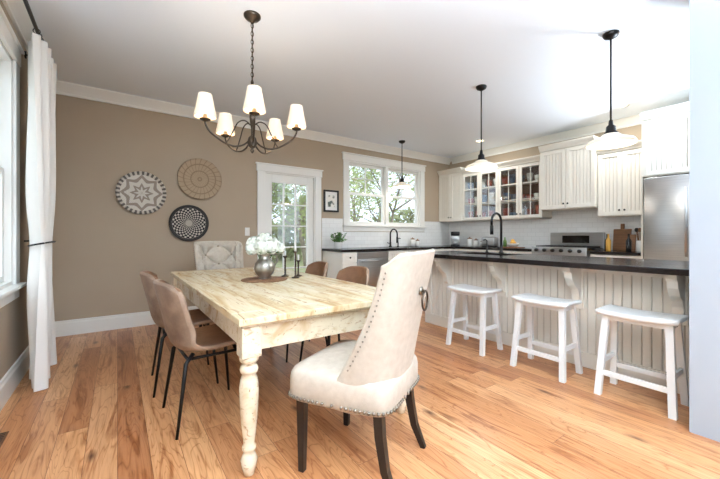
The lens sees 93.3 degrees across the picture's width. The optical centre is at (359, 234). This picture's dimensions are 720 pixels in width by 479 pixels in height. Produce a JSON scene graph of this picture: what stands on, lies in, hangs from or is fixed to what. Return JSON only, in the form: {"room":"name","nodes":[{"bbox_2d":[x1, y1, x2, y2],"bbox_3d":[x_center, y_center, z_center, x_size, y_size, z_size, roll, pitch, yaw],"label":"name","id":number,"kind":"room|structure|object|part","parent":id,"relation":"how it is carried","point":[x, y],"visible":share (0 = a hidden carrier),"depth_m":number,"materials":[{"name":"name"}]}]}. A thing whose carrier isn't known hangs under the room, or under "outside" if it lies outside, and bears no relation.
{"room":"dining room","nodes":[
{"label":"dining room","id":0,"kind":"room"},
{"bbox_2d":[0,0,28,379],"bbox_3d":[-1.314,-0.285,0.611,0.150,2.870,7.720,0,0,-35],"label":"wall","id":1,"kind":"structure","parent":0,"point":[14,340],"depth_m":2.79,"materials":[{"name":"beige paint"}]},
{"bbox_2d":[0,5,26,307],"bbox_3d":[-2.105,-0.480,1.772,0.210,1.920,2.110,0,0,-35],"label":"window","id":2,"kind":"structure","parent":1,"relation":"in","point":[10,284],"depth_m":2.51,"materials":[{"name":"white paint"}]},
{"bbox_2d":[0,345,29,411],"bbox_3d":[-1.239,1.062,0.652,0.020,0.175,7.700,0,0,-35],"label":"baseboard","id":3,"kind":"structure","parent":1,"relation":"attached to","point":[14,375],"depth_m":2.50,"materials":[{"name":"white paint"}]},
{"bbox_2d":[2,0,57,81],"bbox_3d":[-1.183,-1.657,0.642,0.100,0.125,7.620,0,0,-35],"label":"trim","id":4,"kind":"structure","parent":1,"relation":"attached to","point":[16,9],"depth_m":2.59,"materials":[{"name":"white paint"}]},
{"bbox_2d":[23,0,43,58],"bbox_3d":[-2.053,-1.527,1.926,0.173,0.064,2.604,0,0,-35],"label":"curtain rod","id":5,"kind":"object","parent":1,"relation":"attached to","point":[26,3],"depth_m":2.42,"materials":[{"name":"metal"}]},
{"bbox_2d":[24,32,56,391],"bbox_3d":[-2.545,-0.176,2.732,0.646,2.626,0.227,0,0,42],"label":"curtain","id":6,"kind":"object","parent":5,"relation":"hanging from","point":[40,184],"visible":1,"depth_m":2.54,"materials":[{"name":"white fabric"}]},
{"bbox_2d":[52,94,448,320],"bbox_3d":[-0.778,-0.285,5.826,7.080,2.870,0.150,0,0,-35],"label":"wall","id":7,"kind":"structure","parent":0,"point":[101,248],"depth_m":4.28,"materials":[{"name":"beige paint"}]},
{"bbox_2d":[55,306,198,336],"bbox_3d":[-2.526,1.062,4.475,2.365,0.175,0.020,0,0,-35],"label":"baseboard","id":8,"kind":"structure","parent":7,"relation":"attached to","point":[120,321],"depth_m":4.07,"materials":[{"name":"white paint"}]},
{"bbox_2d":[115,171,166,213],"bbox_3d":[-2.756,-0.530,4.294,0.542,0.542,0.047,0,0,-35],"label":"woven wall basket","id":9,"kind":"object","parent":7,"relation":"attached to","point":[138,192],"visible":1,"depth_m":4.29,"materials":[{"name":"white wicker"}]},
{"bbox_2d":[169,205,208,240],"bbox_3d":[-2.316,-0.160,4.608,0.492,0.492,0.047,0,0,-35],"label":"woven wall basket","id":10,"kind":"object","parent":7,"relation":"attached to","point":[186,222],"visible":1,"depth_m":4.61,"materials":[{"name":"black wicker"}]},
{"bbox_2d":[177,158,221,198],"bbox_3d":[-2.207,-0.770,4.686,0.562,0.562,0.047,0,0,-35],"label":"woven wall basket","id":11,"kind":"object","parent":7,"relation":"attached to","point":[198,178],"visible":1,"depth_m":4.68,"materials":[{"name":"beige wicker"}]},
{"bbox_2d":[245,228,249,235],"bbox_3d":[-1.683,-0.050,5.080,0.070,0.120,0.014,0,0,-35],"label":"light switch","id":12,"kind":"object","parent":7,"relation":"attached to","point":[247,230],"visible":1,"depth_m":5.08,"materials":[{"name":"white paint"}]},
{"bbox_2d":[56,80,450,164],"bbox_3d":[-0.705,-1.657,5.724,6.780,0.125,0.100,0,0,-35],"label":"trim","id":13,"kind":"structure","parent":7,"relation":"attached to","point":[62,87],"depth_m":4.59,"materials":[{"name":"white paint"}]},
{"bbox_2d":[255,162,322,261],"bbox_3d":[-1.146,0.022,5.533,1.160,2.255,0.180,0,0,-35],"label":"door frame","id":14,"kind":"structure","parent":7,"relation":"attached to","point":[316,174],"depth_m":5.49,"materials":[{"name":"white paint"}]},
{"bbox_2d":[266,173,312,270],"bbox_3d":[-1.125,0.090,5.503,0.840,2.100,0.123,0,0,-35],"label":"door","id":15,"kind":"structure","parent":7,"relation":"in","point":[270,178],"depth_m":5.58,"materials":[{"name":"white paint"}]},
{"bbox_2d":[323,190,338,211],"bbox_3d":[-0.500,-0.590,5.919,0.300,0.380,0.022,0,0,-35],"label":"framed picture","id":16,"kind":"object","parent":7,"relation":"attached to","point":[330,197],"visible":1,"depth_m":5.91,"materials":[{"name":"white paper"}]},
{"bbox_2d":[342,152,426,231],"bbox_3d":[0.505,-0.775,6.705,2.110,1.410,0.210,0,0,-35],"label":"window","id":17,"kind":"structure","parent":7,"relation":"in","point":[349,159],"depth_m":6.67,"materials":[{"name":"white paint"}]},
{"bbox_2d":[322,218,448,247],"bbox_3d":[0.689,-0.030,6.775,3.290,0.520,0.008,0,0,-35],"label":"backsplash","id":18,"kind":"structure","parent":7,"relation":"attached to","point":[436,233],"depth_m":6.58,"materials":[{"name":"tile"}]},
{"bbox_2d":[28,0,688,157],"bbox_3d":[1.464,-1.780,2.684,7.080,0.120,7.870,0,0,-35],"label":"ceiling","id":19,"kind":"structure","parent":0,"point":[384,72],"depth_m":3.35,"materials":[{"name":"white paint"}]},
{"bbox_2d":[194,10,305,153],"bbox_3d":[-0.865,-1.180,2.645,0.784,1.080,0.808,0,0,-35],"label":"chandelier","id":20,"kind":"object","parent":19,"relation":"hanging from","point":[254,105],"visible":1,"depth_m":2.63,"materials":[{"name":"brown metal"}]},
{"bbox_2d":[392,140,411,188],"bbox_3d":[0.769,-1.295,6.223,0.366,0.850,0.366,0,0,-35],"label":"pendant light","id":21,"kind":"object","parent":19,"relation":"hanging from","point":[401,185],"visible":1,"depth_m":6.19,"materials":[{"name":"white glass"}]},
{"bbox_2d":[465,84,497,170],"bbox_3d":[1.405,-1.245,3.938,0.366,0.950,0.366,0,0,-35],"label":"pendant light","id":22,"kind":"object","parent":19,"relation":"hanging from","point":[481,164],"visible":1,"depth_m":3.93,"materials":[{"name":"white glass"}]},
{"bbox_2d":[585,29,637,149],"bbox_3d":[2.142,-1.245,2.904,0.366,0.950,0.366,0,0,-35],"label":"pendant light","id":23,"kind":"object","parent":19,"relation":"hanging from","point":[611,139],"visible":1,"depth_m":2.90,"materials":[{"name":"white glass"}]},
{"bbox_2d":[614,103,629,107],"bbox_3d":[3.473,-1.716,4.516,0.170,0.005,0.170,0,0,-35],"label":"recessed light","id":24,"kind":"object","parent":19,"relation":"in","point":[622,105],"visible":1,"depth_m":4.51,"materials":[{"name":"white paint"}]},
{"bbox_2d":[0,301,719,478],"bbox_3d":[1.464,1.210,2.684,7.080,0.120,7.870,0,0,-35],"label":"floor","id":25,"kind":"structure","parent":0,"point":[98,416],"depth_m":2.10,"materials":[{"name":"brown wood"}]},
{"bbox_2d":[0,431,8,446],"bbox_3d":[-2.012,1.147,1.857,0.090,0.006,0.260,0,0,-35],"label":"floor vent","id":26,"kind":"object","parent":25,"relation":"in","point":[3,435],"visible":1,"depth_m":1.93,"materials":[{"name":"brown metal"}]},
{"bbox_2d":[140,271,218,397],"bbox_3d":[-1.420,0.713,2.698,0.553,0.877,0.492,0,0,-33],"label":"dining chair","id":27,"kind":"object","parent":25,"relation":"on","point":[198,317],"visible":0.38,"depth_m":2.50,"materials":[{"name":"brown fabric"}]},
{"bbox_2d":[153,279,236,439],"bbox_3d":[-1.020,0.713,2.206,0.553,0.877,0.492,0,0,-38],"label":"dining chair","id":28,"kind":"object","parent":25,"relation":"on","point":[181,332],"visible":0.77,"depth_m":1.99,"materials":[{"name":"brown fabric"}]},
{"bbox_2d":[193,241,243,326],"bbox_3d":[-1.611,0.614,4.015,0.583,1.083,0.641,0,0,-35],"label":"upholstered dining chair","id":29,"kind":"object","parent":25,"relation":"on","point":[209,255],"visible":0.5,"depth_m":4.19,"materials":[{"name":"beige fabric"}]},
{"bbox_2d":[170,267,405,476],"bbox_3d":[-0.818,0.767,2.877,1.110,0.765,2.485,0,0,-35],"label":"dining table","id":30,"kind":"object","parent":25,"relation":"on","point":[257,316],"visible":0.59,"depth_m":1.91,"materials":[{"name":"beige paint"}]},
{"bbox_2d":[241,276,287,282],"bbox_3d":[-0.822,0.381,2.926,0.390,0.008,0.390,0,0,-35],"label":"woven placemat","id":31,"kind":"object","parent":30,"relation":"on","point":[272,278],"visible":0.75,"depth_m":2.88,"materials":[{"name":"wicker"}]},
{"bbox_2d":[245,232,285,278],"bbox_3d":[-0.822,0.175,2.925,0.314,0.404,0.321,0,0,13],"label":"flower vase","id":32,"kind":"object","parent":31,"relation":"on","point":[264,245],"visible":1,"depth_m":2.86,"materials":[{"name":"silver metal"}]},
{"bbox_2d":[281,250,288,276],"bbox_3d":[-0.697,0.264,3.164,0.072,0.242,0.072,0,0,-35],"label":"candlestick","id":33,"kind":"object","parent":30,"relation":"on","point":[284,256],"visible":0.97,"depth_m":3.16,"materials":[{"name":"brown metal"}]},
{"bbox_2d":[291,245,298,277],"bbox_3d":[-0.579,0.239,3.051,0.072,0.292,0.072,0,0,-35],"label":"candlestick","id":34,"kind":"object","parent":30,"relation":"on","point":[295,251],"visible":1,"depth_m":3.04,"materials":[{"name":"brown metal"}]},
{"bbox_2d":[296,255,301,276],"bbox_3d":[-0.578,0.284,3.187,0.072,0.202,0.072,0,0,-35],"label":"candlestick","id":35,"kind":"object","parent":30,"relation":"on","point":[297,260],"visible":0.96,"depth_m":3.18,"materials":[{"name":"brown metal"}]},
{"bbox_2d":[270,261,328,362],"bbox_3d":[-0.587,0.713,3.387,0.553,0.877,0.492,0,0,-33],"label":"dining chair","id":36,"kind":"object","parent":25,"relation":"on","point":[320,268],"visible":0.22,"depth_m":3.54,"materials":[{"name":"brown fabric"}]},
{"bbox_2d":[299,266,368,361],"bbox_3d":[-0.194,0.713,2.836,0.553,0.877,0.492,0,0,-38],"label":"dining chair","id":37,"kind":"object","parent":25,"relation":"on","point":[355,274],"visible":0.25,"depth_m":3.00,"materials":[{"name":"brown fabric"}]},
{"bbox_2d":[288,249,434,478],"bbox_3d":[0.033,0.614,1.755,0.641,1.083,0.583,0,0,27],"label":"upholstered dining chair","id":38,"kind":"object","parent":25,"relation":"on","point":[372,375],"visible":1,"depth_m":1.51,"materials":[{"name":"beige fabric"}]},
{"bbox_2d":[356,251,387,286],"bbox_3d":[0.064,0.715,5.886,0.650,0.870,0.650,0,0,-35],"label":"dishwasher","id":39,"kind":"object","parent":25,"relation":"on","point":[373,260],"visible":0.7,"depth_m":5.66,"materials":[{"name":"silver metal"}]},
{"bbox_2d":[322,245,460,278],"bbox_3d":[0.875,0.690,6.497,3.290,0.920,0.658,0,0,-35],"label":"base cabinet","id":40,"kind":"object","parent":25,"relation":"on","point":[337,259],"visible":0.35,"depth_m":5.63,"materials":[{"name":"beige paint"}]},
{"bbox_2d":[330,232,346,248],"bbox_3d":[-0.361,0.088,5.705,0.296,0.284,0.280,0,0,23],"label":"potted plant","id":41,"kind":"object","parent":40,"relation":"on","point":[338,240],"visible":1,"depth_m":5.66,"materials":[{"name":"green plant"}]},
{"bbox_2d":[387,229,397,246],"bbox_3d":[0.626,0.053,6.521,0.107,0.354,0.250,0,0,-35],"label":"kitchen faucet","id":42,"kind":"object","parent":40,"relation":"on","point":[392,229],"visible":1,"depth_m":6.52,"materials":[{"name":"black metal"}]},
{"bbox_2d":[410,237,414,245],"bbox_3d":[1.065,0.140,6.877,0.100,0.180,0.100,0,0,-35],"label":"canister","id":43,"kind":"object","parent":40,"relation":"on","point":[412,240],"visible":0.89,"depth_m":6.84,"materials":[{"name":"white ceramic"}]},
{"bbox_2d":[415,239,419,245],"bbox_3d":[1.179,0.155,6.958,0.090,0.150,0.090,0,0,-35],"label":"canister","id":44,"kind":"object","parent":40,"relation":"on","point":[417,242],"visible":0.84,"depth_m":6.92,"materials":[{"name":"white ceramic"}]},
{"bbox_2d":[451,232,459,245],"bbox_3d":[2.030,0.080,7.245,0.180,0.300,0.220,0,0,16],"label":"coffee maker","id":45,"kind":"object","parent":40,"relation":"on","point":[455,236],"visible":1,"depth_m":7.25,"materials":[{"name":"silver metal"}]},
{"bbox_2d":[446,284,502,355],"bbox_3d":[1.170,0.843,3.500,0.336,0.615,0.463,0,0,-35],"label":"bar stool","id":46,"kind":"object","parent":25,"relation":"on","point":[466,290],"visible":1,"depth_m":3.41,"materials":[{"name":"white paint"}]},
{"bbox_2d":[454,246,531,253],"bbox_3d":[2.593,0.690,6.354,0.658,0.920,1.585,0,0,-35],"label":"base cabinet","id":47,"kind":"object","parent":25,"relation":"on","point":[525,250],"visible":0.09,"depth_m":6.13,"materials":[{"name":"beige paint"}]},
{"bbox_2d":[467,237,472,245],"bbox_3d":[2.277,0.135,7.054,0.110,0.190,0.110,0,0,-35],"label":"canister","id":48,"kind":"object","parent":47,"relation":"on","point":[469,240],"visible":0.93,"depth_m":7.01,"materials":[{"name":"white ceramic"}]},
{"bbox_2d":[473,238,478,245],"bbox_3d":[2.364,0.150,6.931,0.100,0.160,0.100,0,0,-35],"label":"canister","id":49,"kind":"object","parent":47,"relation":"on","point":[475,242],"visible":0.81,"depth_m":6.90,"materials":[{"name":"white ceramic"}]},
{"bbox_2d":[481,237,497,246],"bbox_3d":[2.521,0.134,6.626,0.180,0.192,0.300,0,0,-35],"label":"toaster","id":50,"kind":"object","parent":47,"relation":"on","point":[492,241],"visible":0.84,"depth_m":6.52,"materials":[{"name":"silver metal"}]},
{"bbox_2d":[503,237,524,247],"bbox_3d":[2.731,0.135,6.125,0.260,0.190,0.360,0,0,-35],"label":"tray","id":51,"kind":"object","parent":47,"relation":"on","point":[512,244],"visible":0.99,"depth_m":6.06,"materials":[{"name":"brown wood"}]},
{"bbox_2d":[510,293,582,382],"bbox_3d":[1.588,0.843,2.914,0.336,0.615,0.463,0,0,-35],"label":"bar stool","id":52,"kind":"object","parent":25,"relation":"on","point":[530,300],"visible":1,"depth_m":2.83,"materials":[{"name":"white paint"}]},
{"bbox_2d":[406,250,688,393],"bbox_3d":[1.789,0.688,3.570,1.000,0.925,2.725,0,0,-35],"label":"kitchen island","id":53,"kind":"object","parent":25,"relation":"on","point":[654,285],"visible":0.66,"depth_m":2.97,"materials":[{"name":"cream paint"},{"name":"black stone"}]},
{"bbox_2d":[483,239,488,252],"bbox_3d":[1.617,0.136,4.372,0.093,0.177,0.044,0,0,-35],"label":"soap dispenser","id":54,"kind":"object","parent":53,"relation":"on","point":[486,251],"visible":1,"depth_m":4.37,"materials":[{"name":"black metal"}]},
{"bbox_2d":[490,212,503,252],"bbox_3d":[1.663,-0.027,4.188,0.250,0.504,0.107,0,0,-35],"label":"kitchen faucet","id":55,"kind":"object","parent":53,"relation":"on","point":[495,213],"visible":0.99,"depth_m":4.20,"materials":[{"name":"black metal"}]},
{"bbox_2d":[532,232,604,255],"bbox_3d":[3.253,0.555,5.348,0.733,1.190,0.790,0,0,-35],"label":"gas range","id":56,"kind":"object","parent":25,"relation":"on","point":[570,244],"visible":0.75,"depth_m":5.33,"materials":[{"name":"silver metal"}]},
{"bbox_2d":[590,250,640,258],"bbox_3d":[3.703,0.690,4.797,0.658,0.920,0.590,0,0,-35],"label":"base cabinet","id":57,"kind":"object","parent":25,"relation":"on","point":[601,253],"visible":0.14,"depth_m":4.63,"materials":[{"name":"beige paint"}]},
{"bbox_2d":[606,234,610,250],"bbox_3d":[3.655,0.107,5.002,0.064,0.245,0.064,0,0,-35],"label":"oil bottle","id":58,"kind":"object","parent":57,"relation":"on","point":[608,240],"visible":1,"depth_m":4.98,"materials":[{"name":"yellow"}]},
{"bbox_2d":[613,224,626,250],"bbox_3d":[3.871,0.031,5.021,0.072,0.397,0.220,0,0,-35],"label":"cutting board","id":59,"kind":"object","parent":57,"relation":"on","point":[618,233],"visible":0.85,"depth_m":5.04,"materials":[{"name":"brown wood"}]},
{"bbox_2d":[622,229,635,250],"bbox_3d":[3.884,0.071,4.907,0.060,0.317,0.160,0,0,-35],"label":"cutting board","id":60,"kind":"object","parent":57,"relation":"on","point":[629,231],"visible":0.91,"depth_m":4.91,"materials":[{"name":"brown wood"}]},
{"bbox_2d":[626,234,631,251],"bbox_3d":[3.693,0.107,4.673,0.064,0.245,0.064,0,0,-35],"label":"oil bottle","id":61,"kind":"object","parent":57,"relation":"on","point":[628,241],"visible":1,"depth_m":4.65,"materials":[{"name":"black glass"}]},
{"bbox_2d":[634,228,640,251],"bbox_3d":[3.910,0.065,4.730,0.150,0.331,0.134,0,0,-35],"label":"utensil crock","id":62,"kind":"object","parent":57,"relation":"on","point":[638,242],"visible":0.52,"depth_m":4.71,"materials":[{"name":"white ceramic"}]},
{"bbox_2d":[594,304,688,420],"bbox_3d":[1.966,0.843,2.385,0.336,0.615,0.463,0,0,-35],"label":"bar stool","id":63,"kind":"object","parent":25,"relation":"on","point":[672,323],"visible":0.98,"depth_m":2.30,"materials":[{"name":"white paint"}]},
{"bbox_2d":[641,178,643,258],"bbox_3d":[4.149,0.210,4.139,0.690,1.880,0.980,0,0,-35],"label":"panel","id":64,"kind":"object","parent":25,"relation":"on","point":[642,179],"visible":0.21,"depth_m":4.33,"materials":[{"name":"white wood"}]},
{"bbox_3d":[4.149,0.210,4.139,0.690,1.880,0.980,0,0,-35],"label":"panel","id":65,"kind":"part","parent":64,"relation":"part of","materials":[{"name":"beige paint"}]},
{"bbox_2d":[644,174,688,260],"bbox_3d":[4.082,0.220,4.097,0.756,1.860,0.890,0,0,-35],"label":"refrigerator","id":66,"kind":"object","parent":25,"relation":"on","point":[666,198],"visible":0.24,"depth_m":4.09,"materials":[{"name":"silver metal"}]},
{"bbox_2d":[449,124,641,248],"bbox_3d":[4.328,-0.285,4.635,0.150,2.870,7.720,0,0,-35],"label":"wall","id":67,"kind":"structure","parent":0,"point":[636,130],"depth_m":6.30,"materials":[{"name":"beige paint"}]},
{"bbox_2d":[437,167,467,221],"bbox_3d":[2.040,-0.845,7.349,0.395,1.110,0.620,0,0,-35],"label":"upper cabinet","id":68,"kind":"object","parent":67,"relation":"attached to","point":[450,180],"visible":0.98,"depth_m":7.26,"materials":[{"name":"beige paint"}]},
{"bbox_2d":[461,155,551,220],"bbox_3d":[2.694,-0.815,6.433,0.395,1.050,1.620,0,0,-35],"label":"glass display cabinet","id":69,"kind":"object","parent":67,"relation":"attached to","point":[511,190],"visible":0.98,"depth_m":6.36,"materials":[{"name":"beige paint"}]},
{"bbox_2d":[449,209,640,250],"bbox_3d":[3.099,-0.120,6.221,0.008,0.700,3.690,0,0,-35],"label":"backsplash","id":70,"kind":"structure","parent":67,"relation":"attached to","point":[529,233],"depth_m":6.01,"materials":[{"name":"tile"}]},
{"bbox_2d":[450,114,641,163],"bbox_3d":[4.255,-1.657,4.522,0.100,0.125,7.620,0,0,-35],"label":"trim","id":71,"kind":"structure","parent":67,"relation":"attached to","point":[633,120],"depth_m":5.82,"materials":[{"name":"white paint"}]},
{"bbox_2d":[538,135,598,210],"bbox_3d":[3.365,-0.935,5.422,0.475,1.050,0.800,0,0,-35],"label":"upper cabinet","id":72,"kind":"object","parent":67,"relation":"attached to","point":[568,170],"visible":0.93,"depth_m":5.27,"materials":[{"name":"beige paint"}]},
{"bbox_2d":[596,140,641,216],"bbox_3d":[3.807,-0.775,4.872,0.395,1.010,0.600,0,0,-35],"label":"upper cabinet","id":73,"kind":"object","parent":67,"relation":"attached to","point":[619,169],"visible":0.84,"depth_m":4.80,"materials":[{"name":"beige paint"}]},
{"bbox_2d":[640,101,688,177],"bbox_3d":[4.124,-1.135,4.109,0.765,0.810,0.980,0,0,-35],"label":"upper cabinet","id":74,"kind":"object","parent":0,"point":[665,130],"depth_m":4.13,"materials":[{"name":"white wood"}]},
{"bbox_2d":[689,0,719,441],"bbox_3d":[3.325,-0.285,1.082,1.230,2.870,3.100,0,0,-35],"label":"wall partition","id":75,"kind":"structure","parent":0,"point":[704,15],"depth_m":1.93,"materials":[{"name":"grey paint"}]},
{"label":"outside","id":76,"kind":"structure","parent":0,"visible":0},
{"bbox_2d":[272,245,305,272],"bbox_3d":[0.299,1.610,12.496,75.000,0.080,80.000,0,0,-35],"label":"lawn","id":77,"kind":"structure","parent":76,"point":[289,263],"depth_m":18.10,"materials":[{"name":"green plant"}]},
{"bbox_2d":[272,183,305,231],"bbox_3d":[-4.210,-1.018,12.187,5.679,5.219,4.680,0,0,-6],"label":"tree","id":78,"kind":"object","parent":77,"relation":"on","point":[274,184],"visible":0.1,"depth_m":12.40,"materials":[{"name":"green plant"}]},
{"bbox_2d":[272,185,305,265],"bbox_3d":[-3.992,-1.944,17.595,5.700,7.066,5.598,0,0,-35],"label":"tree","id":79,"kind":"object","parent":77,"relation":"on","point":[302,242],"visible":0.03,"depth_m":16.49,"materials":[{"name":"green plant"}]},
{"bbox_2d":[272,184,305,215],"bbox_3d":[-3.523,-1.866,14.441,5.692,6.905,7.435,0,0,-19],"label":"tree","id":80,"kind":"object","parent":77,"relation":"on","point":[286,184],"visible":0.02,"depth_m":16.12,"materials":[{"name":"green plant"}]},
{"bbox_2d":[272,167,391,235],"bbox_3d":[-1.767,-1.704,12.546,4.573,6.565,5.868,0,0,-35],"label":"tree","id":81,"kind":"object","parent":77,"relation":"on","point":[353,170],"visible":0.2,"depth_m":12.08,"materials":[{"name":"green plant"}]},
{"bbox_2d":[272,196,413,260],"bbox_3d":[2.358,-0.379,25.925,34.412,4.342,3.938,0,0,-35],"label":"hedge","id":82,"kind":"object","parent":77,"relation":"on","point":[278,233],"visible":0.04,"depth_m":21.03,"materials":[{"name":"green plant"}]},
{"bbox_2d":[349,166,393,221],"bbox_3d":[-0.213,-1.736,21.018,4.703,6.645,8.689,0,0,-5],"label":"tree","id":83,"kind":"object","parent":77,"relation":"on","point":[350,180],"visible":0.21,"depth_m":21.27,"materials":[{"name":"green plant"}]},
{"bbox_2d":[349,166,413,222],"bbox_3d":[1.649,-1.712,14.138,6.402,6.568,5.853,0,0,-35],"label":"tree","id":84,"kind":"object","parent":77,"relation":"on","point":[393,210],"visible":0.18,"depth_m":14.21,"materials":[{"name":"green plant"}]}
]}

